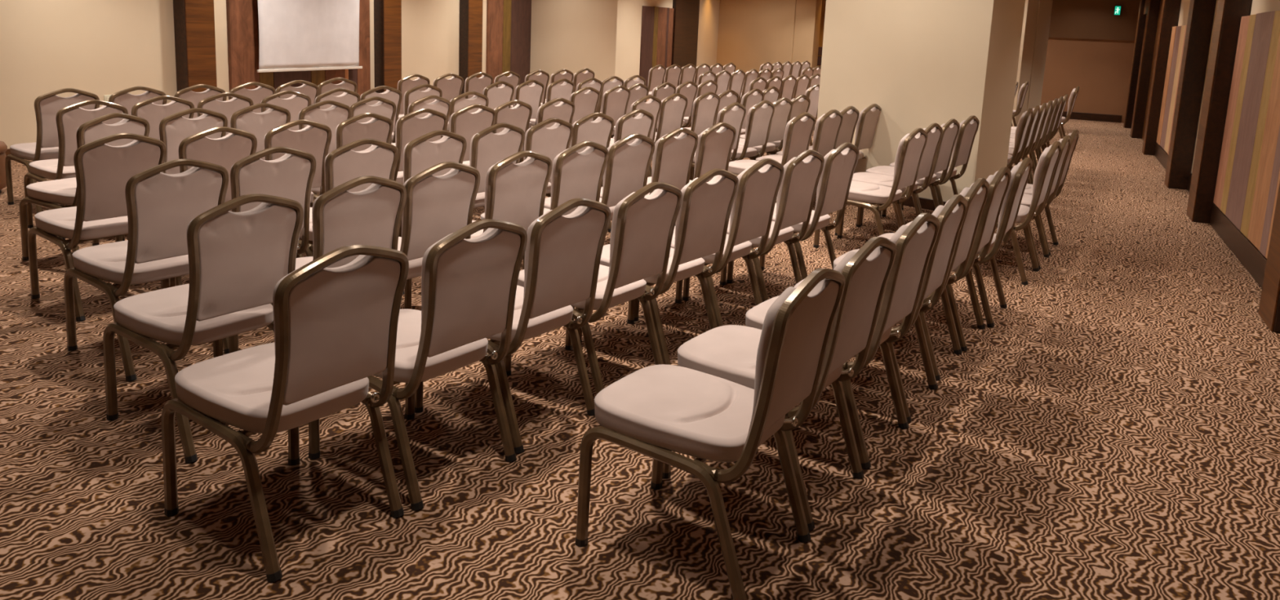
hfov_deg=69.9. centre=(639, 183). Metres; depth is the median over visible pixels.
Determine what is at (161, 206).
banquet chair
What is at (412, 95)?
banquet chair
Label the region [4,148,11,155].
baseboard
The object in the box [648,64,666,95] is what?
banquet chair
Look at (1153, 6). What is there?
trim
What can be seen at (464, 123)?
banquet chair
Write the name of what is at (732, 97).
banquet chair
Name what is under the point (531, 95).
banquet chair
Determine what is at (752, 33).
wall
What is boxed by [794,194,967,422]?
banquet chair
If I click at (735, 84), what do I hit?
banquet chair
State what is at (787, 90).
banquet chair
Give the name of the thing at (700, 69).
banquet chair
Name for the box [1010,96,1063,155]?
banquet chair
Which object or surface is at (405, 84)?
banquet chair
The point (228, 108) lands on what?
banquet chair
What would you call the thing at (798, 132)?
banquet chair
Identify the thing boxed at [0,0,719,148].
wall
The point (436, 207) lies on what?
banquet chair
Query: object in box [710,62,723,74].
banquet chair
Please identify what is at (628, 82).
banquet chair
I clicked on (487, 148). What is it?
banquet chair
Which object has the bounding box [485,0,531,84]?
panel
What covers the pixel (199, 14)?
trim
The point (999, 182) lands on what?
banquet chair
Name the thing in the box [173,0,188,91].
trim
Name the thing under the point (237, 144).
banquet chair
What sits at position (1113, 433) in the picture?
floor
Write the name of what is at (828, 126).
banquet chair
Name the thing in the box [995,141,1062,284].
banquet chair
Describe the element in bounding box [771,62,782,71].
banquet chair
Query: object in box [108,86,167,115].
banquet chair
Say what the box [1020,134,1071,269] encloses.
banquet chair
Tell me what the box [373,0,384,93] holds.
trim
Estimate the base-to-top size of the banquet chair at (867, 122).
0.942 m
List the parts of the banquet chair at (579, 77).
backrest, frame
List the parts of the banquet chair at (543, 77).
backrest, frame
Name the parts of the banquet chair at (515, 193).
leg, seat, backrest, frame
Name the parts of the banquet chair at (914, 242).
seat, seat rail, leg, seat rail, frame, leg, backrest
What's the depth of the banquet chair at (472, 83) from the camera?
10.82 m
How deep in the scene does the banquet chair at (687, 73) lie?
15.79 m
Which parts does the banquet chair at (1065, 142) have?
seat, leg, leg, frame, backrest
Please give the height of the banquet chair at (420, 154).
0.942 m
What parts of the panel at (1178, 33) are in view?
skirting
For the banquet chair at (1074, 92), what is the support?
on the floor
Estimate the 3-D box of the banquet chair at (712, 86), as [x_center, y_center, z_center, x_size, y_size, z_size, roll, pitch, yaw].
[0.583,-0.853,11.511,0.656,0.933,0.470,9,12,33]
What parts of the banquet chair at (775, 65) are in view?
backrest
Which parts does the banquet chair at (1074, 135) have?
seat, leg, leg, frame, backrest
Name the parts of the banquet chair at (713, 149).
seat, backrest, frame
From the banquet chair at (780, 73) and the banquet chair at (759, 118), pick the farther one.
the banquet chair at (780, 73)
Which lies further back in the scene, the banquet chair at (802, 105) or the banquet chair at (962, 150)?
the banquet chair at (802, 105)
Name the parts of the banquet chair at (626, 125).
frame, backrest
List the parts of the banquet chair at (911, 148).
leg, leg, seat rail, seat, leg, seat rail, frame, leg, backrest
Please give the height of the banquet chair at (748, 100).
0.933 m
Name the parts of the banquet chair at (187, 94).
frame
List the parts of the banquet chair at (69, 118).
leg, seat rail, seat, frame, backrest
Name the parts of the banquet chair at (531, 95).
backrest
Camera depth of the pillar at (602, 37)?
17.13 m
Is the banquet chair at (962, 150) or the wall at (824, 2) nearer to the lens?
the banquet chair at (962, 150)
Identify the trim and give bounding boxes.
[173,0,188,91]
[184,0,217,92]
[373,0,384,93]
[383,0,401,91]
[458,0,468,93]
[467,0,483,78]
[671,0,699,85]
[1123,0,1146,128]
[1129,0,1160,138]
[1142,0,1162,140]
[1142,0,1181,155]
[1143,0,1148,14]
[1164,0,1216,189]
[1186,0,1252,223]
[1257,182,1279,333]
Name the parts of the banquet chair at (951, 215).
seat, seat rail, leg, seat rail, leg, frame, backrest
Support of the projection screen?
attached to the panel at (242, 19)
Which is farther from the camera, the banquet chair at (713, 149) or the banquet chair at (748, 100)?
the banquet chair at (748, 100)
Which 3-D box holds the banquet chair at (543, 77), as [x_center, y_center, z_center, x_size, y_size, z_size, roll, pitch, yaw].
[-1.581,-1.048,12.104,0.656,0.933,0.470,9,12,34]
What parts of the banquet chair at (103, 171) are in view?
leg, seat rail, leg, seat, frame, leg, backrest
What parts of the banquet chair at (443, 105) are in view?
backrest, frame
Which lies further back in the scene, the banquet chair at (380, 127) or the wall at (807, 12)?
the wall at (807, 12)
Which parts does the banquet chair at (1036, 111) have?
seat, backrest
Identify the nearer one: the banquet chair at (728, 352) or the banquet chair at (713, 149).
the banquet chair at (728, 352)
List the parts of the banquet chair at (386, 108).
backrest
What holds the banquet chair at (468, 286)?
on the floor
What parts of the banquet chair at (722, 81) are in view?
backrest, frame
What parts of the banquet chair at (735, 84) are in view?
backrest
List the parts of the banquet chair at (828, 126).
seat, backrest, frame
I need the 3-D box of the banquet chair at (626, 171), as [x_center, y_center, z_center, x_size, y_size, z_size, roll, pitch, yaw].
[-0.299,0.128,5.692,0.656,0.942,0.472,9,12,35]
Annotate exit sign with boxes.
[1113,5,1121,15]
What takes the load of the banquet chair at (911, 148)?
on the floor
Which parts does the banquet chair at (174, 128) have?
frame, backrest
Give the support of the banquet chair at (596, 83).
on the floor
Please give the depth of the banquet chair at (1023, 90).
14.55 m
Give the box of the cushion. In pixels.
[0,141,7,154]
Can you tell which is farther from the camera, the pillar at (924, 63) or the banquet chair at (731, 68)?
the banquet chair at (731, 68)
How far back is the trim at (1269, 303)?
5.34 m
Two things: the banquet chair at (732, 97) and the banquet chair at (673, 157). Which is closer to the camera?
the banquet chair at (673, 157)
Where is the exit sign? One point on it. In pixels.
(1117, 8)
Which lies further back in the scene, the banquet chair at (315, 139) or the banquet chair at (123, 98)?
the banquet chair at (123, 98)
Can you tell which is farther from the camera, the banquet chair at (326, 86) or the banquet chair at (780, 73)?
the banquet chair at (780, 73)
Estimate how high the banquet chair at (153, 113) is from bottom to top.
0.942 m
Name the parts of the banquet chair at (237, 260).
leg, seat rail, leg, seat, leg, frame, backrest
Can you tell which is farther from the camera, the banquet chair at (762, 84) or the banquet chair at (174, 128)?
the banquet chair at (762, 84)
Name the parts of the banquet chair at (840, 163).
leg, leg, seat rail, seat, leg, seat rail, frame, leg, backrest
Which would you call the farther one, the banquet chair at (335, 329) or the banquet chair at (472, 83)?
the banquet chair at (472, 83)
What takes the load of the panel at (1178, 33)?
attached to the wall at (1257, 6)
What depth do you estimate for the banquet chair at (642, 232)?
3.84 m
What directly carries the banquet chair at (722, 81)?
on the floor
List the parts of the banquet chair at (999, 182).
seat, seat rail, leg, seat rail, leg, frame, backrest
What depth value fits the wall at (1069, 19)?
18.63 m
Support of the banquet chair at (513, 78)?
on the floor
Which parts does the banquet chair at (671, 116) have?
backrest, frame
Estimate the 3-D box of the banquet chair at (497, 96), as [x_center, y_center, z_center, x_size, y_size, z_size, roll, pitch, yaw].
[-1.718,-0.638,9.717,0.656,0.933,0.470,9,12,33]
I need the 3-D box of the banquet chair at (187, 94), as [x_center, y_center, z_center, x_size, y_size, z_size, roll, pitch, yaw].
[-3.891,-0.396,7.821,0.656,0.942,0.472,10,12,36]
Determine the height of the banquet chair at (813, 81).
0.933 m
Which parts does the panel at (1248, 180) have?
skirting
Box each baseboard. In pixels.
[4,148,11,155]
[903,195,946,210]
[1062,111,1121,122]
[1186,172,1191,192]
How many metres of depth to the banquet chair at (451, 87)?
10.44 m
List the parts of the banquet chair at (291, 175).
leg, backrest, frame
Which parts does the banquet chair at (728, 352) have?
leg, seat, seat rail, leg, seat rail, frame, leg, backrest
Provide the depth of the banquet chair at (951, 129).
7.43 m
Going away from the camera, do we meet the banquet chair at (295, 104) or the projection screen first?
the banquet chair at (295, 104)
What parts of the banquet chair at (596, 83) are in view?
backrest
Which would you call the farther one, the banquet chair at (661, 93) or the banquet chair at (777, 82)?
the banquet chair at (777, 82)
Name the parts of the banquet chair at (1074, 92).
leg, seat, leg, backrest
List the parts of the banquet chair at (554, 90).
seat, backrest, frame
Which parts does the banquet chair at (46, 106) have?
leg, seat rail, seat, leg, frame, backrest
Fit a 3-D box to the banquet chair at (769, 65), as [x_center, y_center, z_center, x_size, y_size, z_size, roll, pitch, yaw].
[2.284,-2.005,18.548,0.656,0.933,0.470,9,12,34]
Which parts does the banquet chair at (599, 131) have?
backrest, frame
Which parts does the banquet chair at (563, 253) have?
leg, seat rail, leg, seat, frame, backrest, seat rail, leg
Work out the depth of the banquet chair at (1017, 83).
14.32 m
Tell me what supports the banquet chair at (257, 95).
on the floor
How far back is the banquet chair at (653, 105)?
8.48 m
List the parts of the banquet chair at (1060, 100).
seat, frame, backrest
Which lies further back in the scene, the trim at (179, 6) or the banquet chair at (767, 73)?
the banquet chair at (767, 73)
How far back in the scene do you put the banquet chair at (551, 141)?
6.13 m
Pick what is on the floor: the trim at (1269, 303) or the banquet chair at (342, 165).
the banquet chair at (342, 165)
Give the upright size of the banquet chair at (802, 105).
0.933 m
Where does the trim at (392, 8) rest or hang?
attached to the wall at (101, 48)
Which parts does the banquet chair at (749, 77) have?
frame, backrest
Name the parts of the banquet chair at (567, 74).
backrest, frame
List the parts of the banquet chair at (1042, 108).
seat, frame, backrest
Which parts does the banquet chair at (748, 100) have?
seat, backrest, frame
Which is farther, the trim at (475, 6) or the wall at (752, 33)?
the wall at (752, 33)
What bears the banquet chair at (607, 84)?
on the floor
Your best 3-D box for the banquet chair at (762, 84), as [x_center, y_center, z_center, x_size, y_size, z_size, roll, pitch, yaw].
[1.366,-1.025,12.695,0.656,0.933,0.470,9,12,33]
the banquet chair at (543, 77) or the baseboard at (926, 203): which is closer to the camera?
the baseboard at (926, 203)
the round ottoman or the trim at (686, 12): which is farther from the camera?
the trim at (686, 12)
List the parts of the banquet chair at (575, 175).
seat, backrest, frame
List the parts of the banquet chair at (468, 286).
leg, seat rail, leg, leg, seat, frame, backrest, seat rail, leg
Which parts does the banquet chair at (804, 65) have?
backrest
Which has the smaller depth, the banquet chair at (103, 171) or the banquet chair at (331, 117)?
the banquet chair at (103, 171)
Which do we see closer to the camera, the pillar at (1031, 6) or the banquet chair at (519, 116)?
the banquet chair at (519, 116)
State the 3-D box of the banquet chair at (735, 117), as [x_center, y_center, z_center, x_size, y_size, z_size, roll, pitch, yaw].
[0.561,-0.285,8.275,0.656,0.942,0.472,9,12,33]
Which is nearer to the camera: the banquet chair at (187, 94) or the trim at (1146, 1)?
the banquet chair at (187, 94)
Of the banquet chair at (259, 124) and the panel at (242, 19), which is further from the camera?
the panel at (242, 19)
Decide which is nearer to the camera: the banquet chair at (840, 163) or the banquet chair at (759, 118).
the banquet chair at (840, 163)
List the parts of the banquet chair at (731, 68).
backrest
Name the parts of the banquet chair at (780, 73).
backrest, frame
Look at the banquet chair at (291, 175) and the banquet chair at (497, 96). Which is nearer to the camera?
the banquet chair at (291, 175)
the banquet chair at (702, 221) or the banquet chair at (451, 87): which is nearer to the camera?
the banquet chair at (702, 221)
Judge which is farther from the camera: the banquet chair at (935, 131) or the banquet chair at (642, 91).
the banquet chair at (642, 91)
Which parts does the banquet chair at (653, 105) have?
seat, backrest, frame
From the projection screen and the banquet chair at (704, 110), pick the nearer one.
the banquet chair at (704, 110)
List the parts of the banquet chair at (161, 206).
leg, seat rail, leg, seat, leg, frame, backrest, leg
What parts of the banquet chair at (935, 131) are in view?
leg, leg, seat, leg, seat rail, leg, frame, backrest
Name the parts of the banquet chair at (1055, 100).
leg, leg, frame, backrest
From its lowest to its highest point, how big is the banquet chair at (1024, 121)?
0.933 m
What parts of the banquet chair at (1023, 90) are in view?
backrest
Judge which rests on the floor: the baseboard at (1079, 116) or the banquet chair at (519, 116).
the banquet chair at (519, 116)
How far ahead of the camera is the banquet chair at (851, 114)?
8.22 m
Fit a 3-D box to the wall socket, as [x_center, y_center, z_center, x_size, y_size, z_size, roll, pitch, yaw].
[-5.729,-0.905,9.851,0.016,0.085,0.080,7,11,24]
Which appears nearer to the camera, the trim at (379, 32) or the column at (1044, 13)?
the trim at (379, 32)
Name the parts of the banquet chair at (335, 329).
leg, seat rail, leg, seat, leg, frame, backrest, seat rail, leg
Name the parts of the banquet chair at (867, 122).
seat, backrest, frame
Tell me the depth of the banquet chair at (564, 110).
7.72 m
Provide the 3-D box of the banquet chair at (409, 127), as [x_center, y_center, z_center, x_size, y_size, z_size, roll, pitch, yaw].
[-1.769,-0.099,6.635,0.656,0.942,0.472,10,12,36]
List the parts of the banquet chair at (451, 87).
backrest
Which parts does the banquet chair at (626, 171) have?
seat, backrest, frame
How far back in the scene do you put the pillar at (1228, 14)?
8.25 m
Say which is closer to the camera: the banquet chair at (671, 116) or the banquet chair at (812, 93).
the banquet chair at (671, 116)
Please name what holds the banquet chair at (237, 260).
on the floor
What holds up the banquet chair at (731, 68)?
on the floor
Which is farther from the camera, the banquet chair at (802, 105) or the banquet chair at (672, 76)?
the banquet chair at (672, 76)
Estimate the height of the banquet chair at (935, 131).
0.942 m
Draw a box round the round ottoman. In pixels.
[0,141,7,192]
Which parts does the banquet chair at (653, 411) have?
leg, seat rail, leg, seat, leg, frame, seat rail, leg, backrest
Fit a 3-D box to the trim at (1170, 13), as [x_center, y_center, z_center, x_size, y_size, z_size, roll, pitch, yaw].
[7.607,-1.903,13.261,0.208,3.000,0.310,7,11,24]
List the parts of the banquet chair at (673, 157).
seat, backrest, frame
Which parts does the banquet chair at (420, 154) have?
leg, backrest, frame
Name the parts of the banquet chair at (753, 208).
leg, leg, seat rail, seat, leg, frame, seat rail, backrest, leg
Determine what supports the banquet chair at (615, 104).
on the floor
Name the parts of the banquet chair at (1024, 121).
seat, backrest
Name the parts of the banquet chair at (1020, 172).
seat, seat rail, leg, leg, frame, backrest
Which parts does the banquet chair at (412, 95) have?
backrest, frame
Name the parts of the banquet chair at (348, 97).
backrest, frame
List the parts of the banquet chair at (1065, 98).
frame, backrest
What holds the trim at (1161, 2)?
attached to the wall at (1257, 6)
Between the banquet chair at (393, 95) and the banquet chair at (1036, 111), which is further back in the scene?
the banquet chair at (1036, 111)
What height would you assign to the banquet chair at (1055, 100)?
0.933 m
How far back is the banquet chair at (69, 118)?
6.03 m
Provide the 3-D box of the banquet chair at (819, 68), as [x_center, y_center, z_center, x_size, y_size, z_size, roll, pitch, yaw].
[3.094,-1.791,17.520,0.656,0.933,0.470,9,12,34]
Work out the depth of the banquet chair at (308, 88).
8.50 m
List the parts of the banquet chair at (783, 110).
seat, frame, backrest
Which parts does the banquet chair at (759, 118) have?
leg, seat, frame, backrest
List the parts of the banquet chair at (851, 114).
backrest, frame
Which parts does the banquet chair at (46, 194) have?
leg, seat rail, seat, leg, leg, frame, backrest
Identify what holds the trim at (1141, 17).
attached to the wall at (1257, 6)
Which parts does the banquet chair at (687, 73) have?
backrest, frame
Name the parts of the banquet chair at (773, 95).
backrest, frame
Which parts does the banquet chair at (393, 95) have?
backrest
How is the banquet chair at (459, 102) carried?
on the floor
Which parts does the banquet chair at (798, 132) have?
seat, backrest, frame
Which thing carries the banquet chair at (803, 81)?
on the floor
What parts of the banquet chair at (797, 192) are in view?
leg, leg, seat rail, seat, leg, frame, seat rail, leg, backrest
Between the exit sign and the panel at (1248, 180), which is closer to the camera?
the panel at (1248, 180)
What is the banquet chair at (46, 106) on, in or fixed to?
on the floor
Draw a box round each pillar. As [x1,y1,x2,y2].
[529,0,642,93]
[817,0,1025,201]
[1011,0,1039,126]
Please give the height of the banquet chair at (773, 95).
0.933 m
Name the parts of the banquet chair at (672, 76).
backrest, frame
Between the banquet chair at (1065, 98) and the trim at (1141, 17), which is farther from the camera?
the trim at (1141, 17)
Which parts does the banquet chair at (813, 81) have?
frame, backrest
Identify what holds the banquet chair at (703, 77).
on the floor
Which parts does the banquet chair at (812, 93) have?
backrest, frame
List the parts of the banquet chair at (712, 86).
seat, frame, backrest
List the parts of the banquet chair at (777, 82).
backrest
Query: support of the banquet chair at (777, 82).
on the floor
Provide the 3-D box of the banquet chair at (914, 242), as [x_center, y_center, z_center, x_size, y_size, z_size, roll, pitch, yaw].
[0.770,0.534,3.616,0.656,0.942,0.472,9,12,33]
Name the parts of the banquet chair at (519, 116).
backrest, frame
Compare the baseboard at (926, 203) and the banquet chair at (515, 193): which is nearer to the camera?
the banquet chair at (515, 193)
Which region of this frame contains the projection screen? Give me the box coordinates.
[257,0,362,72]
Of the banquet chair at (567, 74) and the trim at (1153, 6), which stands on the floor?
the banquet chair at (567, 74)
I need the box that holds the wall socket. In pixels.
[103,94,111,102]
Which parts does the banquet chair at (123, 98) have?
frame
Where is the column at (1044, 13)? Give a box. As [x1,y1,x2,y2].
[1026,0,1053,111]
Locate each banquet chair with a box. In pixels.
[4,88,99,213]
[19,112,150,260]
[23,99,128,239]
[27,133,166,321]
[63,159,229,381]
[102,193,303,463]
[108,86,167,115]
[122,107,227,240]
[127,126,257,285]
[131,95,194,140]
[161,244,408,582]
[169,146,316,287]
[173,84,226,118]
[196,92,253,135]
[228,81,275,112]
[228,176,406,353]
[230,102,290,159]
[260,90,311,130]
[263,119,331,207]
[275,80,319,105]
[297,100,351,154]
[297,138,398,257]
[308,218,527,511]
[311,112,393,199]
[313,88,360,194]
[317,77,357,96]
[350,96,395,143]
[360,85,402,142]
[391,84,442,140]
[391,95,451,146]
[393,108,447,184]
[397,74,430,119]
[397,161,479,279]
[398,129,466,294]
[404,151,552,309]
[414,198,610,453]
[432,73,463,121]
[446,80,514,131]
[448,91,488,131]
[448,103,496,207]
[464,72,493,98]
[469,123,524,208]
[480,141,608,270]
[484,99,532,209]
[493,71,519,107]
[503,182,682,394]
[510,70,549,108]
[514,80,544,128]
[524,118,573,197]
[529,78,574,128]
[536,97,574,128]
[540,69,573,106]
[543,133,654,221]
[545,68,594,100]
[548,112,614,182]
[569,86,599,124]
[575,168,738,364]
[575,268,844,599]
[576,77,602,119]
[596,75,623,118]
[600,128,698,225]
[601,84,630,137]
[601,109,653,231]
[608,95,662,177]
[613,83,648,128]
[613,93,688,176]
[623,75,645,88]
[634,158,783,327]
[646,122,736,184]
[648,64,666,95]
[648,64,681,92]
[651,82,675,130]
[655,80,717,132]
[655,92,719,137]
[662,236,896,530]
[673,63,696,98]
[673,71,715,99]
[674,80,697,127]
[682,89,738,135]
[682,150,824,302]
[689,100,774,180]
[692,102,746,167]
[693,63,710,84]
[694,70,731,99]
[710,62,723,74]
[722,62,735,74]
[726,68,759,103]
[726,142,859,283]
[727,69,745,102]
[727,112,815,176]
[738,97,792,159]
[739,94,810,150]
[740,68,772,96]
[740,88,764,159]
[741,67,783,93]
[742,86,780,155]
[745,213,939,469]
[747,76,767,93]
[755,109,843,163]
[759,62,772,71]
[765,75,782,91]
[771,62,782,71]
[776,106,859,155]
[778,75,796,103]
[782,61,791,79]
[788,61,801,79]
[792,74,809,100]
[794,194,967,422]
[798,61,810,76]
[800,66,813,77]
[804,84,819,146]
[808,73,820,130]
[808,103,881,191]
[813,66,821,77]
[813,128,928,248]
[833,177,989,380]
[834,123,942,235]
[861,119,959,226]
[878,166,1011,351]
[881,115,979,217]
[905,157,1032,327]
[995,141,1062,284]
[1006,108,1032,170]
[1008,102,1046,184]
[1008,105,1039,170]
[1009,97,1057,167]
[1009,100,1053,184]
[1010,94,1067,148]
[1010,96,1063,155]
[1011,81,1028,126]
[1014,81,1018,96]
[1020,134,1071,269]
[1023,129,1079,255]
[1058,86,1079,138]
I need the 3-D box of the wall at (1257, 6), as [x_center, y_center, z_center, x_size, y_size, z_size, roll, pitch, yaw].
[6.715,-1.521,10.845,0.204,3.000,32.500,7,11,24]
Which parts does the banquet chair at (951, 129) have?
leg, seat, leg, seat rail, leg, frame, backrest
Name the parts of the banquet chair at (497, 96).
backrest, frame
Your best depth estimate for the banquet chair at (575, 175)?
5.02 m
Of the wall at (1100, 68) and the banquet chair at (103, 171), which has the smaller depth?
the banquet chair at (103, 171)
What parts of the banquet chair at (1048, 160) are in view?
seat rail, seat, leg, leg, frame, backrest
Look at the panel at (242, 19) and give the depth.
11.53 m
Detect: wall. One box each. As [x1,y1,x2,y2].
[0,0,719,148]
[715,0,795,73]
[791,0,822,69]
[817,0,826,66]
[1040,37,1134,123]
[1048,0,1140,40]
[1177,0,1279,173]
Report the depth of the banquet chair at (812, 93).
11.37 m
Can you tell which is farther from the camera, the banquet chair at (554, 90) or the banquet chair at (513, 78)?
the banquet chair at (513, 78)
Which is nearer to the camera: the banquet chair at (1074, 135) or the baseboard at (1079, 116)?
the banquet chair at (1074, 135)
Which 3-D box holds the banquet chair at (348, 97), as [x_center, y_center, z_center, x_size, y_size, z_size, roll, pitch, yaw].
[-2.818,-0.385,8.020,0.656,0.942,0.472,9,12,35]
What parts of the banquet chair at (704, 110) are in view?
backrest, frame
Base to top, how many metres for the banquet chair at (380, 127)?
0.942 m
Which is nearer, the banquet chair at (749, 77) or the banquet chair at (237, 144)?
the banquet chair at (237, 144)
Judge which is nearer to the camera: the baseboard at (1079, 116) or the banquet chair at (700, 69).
the banquet chair at (700, 69)
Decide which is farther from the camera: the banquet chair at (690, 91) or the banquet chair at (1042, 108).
the banquet chair at (690, 91)
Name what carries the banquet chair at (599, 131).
on the floor
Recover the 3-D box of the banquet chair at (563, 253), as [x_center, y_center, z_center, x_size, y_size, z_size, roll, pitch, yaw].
[-0.504,0.479,3.624,0.656,0.942,0.472,9,12,34]
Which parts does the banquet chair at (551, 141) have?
backrest, seat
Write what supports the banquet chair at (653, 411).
on the floor
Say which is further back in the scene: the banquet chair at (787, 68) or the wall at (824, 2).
the wall at (824, 2)
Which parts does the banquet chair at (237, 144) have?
leg, backrest, frame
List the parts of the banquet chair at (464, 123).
seat, backrest, frame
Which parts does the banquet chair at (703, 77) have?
backrest, frame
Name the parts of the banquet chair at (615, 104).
backrest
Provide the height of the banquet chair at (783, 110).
0.942 m
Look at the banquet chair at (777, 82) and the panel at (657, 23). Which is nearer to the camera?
the banquet chair at (777, 82)
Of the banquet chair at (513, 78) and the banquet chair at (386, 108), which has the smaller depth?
the banquet chair at (386, 108)
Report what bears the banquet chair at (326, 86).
on the floor
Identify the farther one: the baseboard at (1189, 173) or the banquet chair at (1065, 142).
the baseboard at (1189, 173)
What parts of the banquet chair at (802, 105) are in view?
seat, frame, backrest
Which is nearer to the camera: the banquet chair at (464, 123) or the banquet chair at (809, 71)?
the banquet chair at (464, 123)
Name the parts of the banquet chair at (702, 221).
leg, leg, seat rail, seat, leg, frame, seat rail, backrest, leg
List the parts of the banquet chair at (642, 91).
backrest, frame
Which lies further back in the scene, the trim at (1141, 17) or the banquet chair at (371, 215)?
the trim at (1141, 17)
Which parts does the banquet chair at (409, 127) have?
seat, backrest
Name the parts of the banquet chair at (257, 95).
frame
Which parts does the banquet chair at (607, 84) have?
backrest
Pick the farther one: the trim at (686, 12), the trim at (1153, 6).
the trim at (686, 12)
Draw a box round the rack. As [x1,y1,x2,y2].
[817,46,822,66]
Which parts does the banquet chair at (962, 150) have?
leg, seat, seat rail, leg, seat rail, leg, frame, backrest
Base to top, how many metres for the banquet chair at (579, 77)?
0.933 m
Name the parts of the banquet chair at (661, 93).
backrest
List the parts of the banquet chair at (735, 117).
backrest, frame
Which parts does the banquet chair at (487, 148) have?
seat, frame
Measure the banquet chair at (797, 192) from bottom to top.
0.942 m
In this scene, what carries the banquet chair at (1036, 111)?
on the floor
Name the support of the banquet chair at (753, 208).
on the floor
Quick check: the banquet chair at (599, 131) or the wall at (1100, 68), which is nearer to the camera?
the banquet chair at (599, 131)
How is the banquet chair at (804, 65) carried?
on the floor
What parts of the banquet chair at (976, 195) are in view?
seat, seat rail, leg, seat rail, leg, frame, backrest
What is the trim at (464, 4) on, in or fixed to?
attached to the wall at (101, 48)
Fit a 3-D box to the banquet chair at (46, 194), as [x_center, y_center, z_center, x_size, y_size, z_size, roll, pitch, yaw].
[-3.370,0.016,5.581,0.656,0.942,0.472,7,11,26]
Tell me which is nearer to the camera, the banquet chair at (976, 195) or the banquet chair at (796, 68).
the banquet chair at (976, 195)
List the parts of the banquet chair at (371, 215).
leg, seat, backrest, frame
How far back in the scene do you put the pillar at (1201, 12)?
10.16 m
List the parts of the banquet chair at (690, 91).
backrest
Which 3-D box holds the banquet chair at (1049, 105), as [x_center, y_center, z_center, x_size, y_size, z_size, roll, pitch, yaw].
[4.248,-0.491,10.330,0.656,0.933,0.470,8,11,28]
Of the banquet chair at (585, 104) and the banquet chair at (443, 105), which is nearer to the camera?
the banquet chair at (443, 105)
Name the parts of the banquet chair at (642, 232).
leg, leg, seat, seat rail, leg, frame, backrest, seat rail, leg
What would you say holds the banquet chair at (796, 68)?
on the floor
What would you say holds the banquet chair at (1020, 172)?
on the floor
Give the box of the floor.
[0,86,1279,599]
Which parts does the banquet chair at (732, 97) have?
frame, backrest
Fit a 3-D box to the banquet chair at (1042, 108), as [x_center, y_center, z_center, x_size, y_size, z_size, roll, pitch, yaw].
[3.987,-0.426,9.895,0.656,0.933,0.470,8,11,28]
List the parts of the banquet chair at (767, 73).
backrest, frame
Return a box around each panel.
[226,0,370,96]
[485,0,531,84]
[639,5,674,87]
[1154,24,1186,169]
[1209,10,1279,288]
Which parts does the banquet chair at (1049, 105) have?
seat, leg, leg, frame, backrest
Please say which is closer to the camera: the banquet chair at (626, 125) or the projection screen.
the banquet chair at (626, 125)

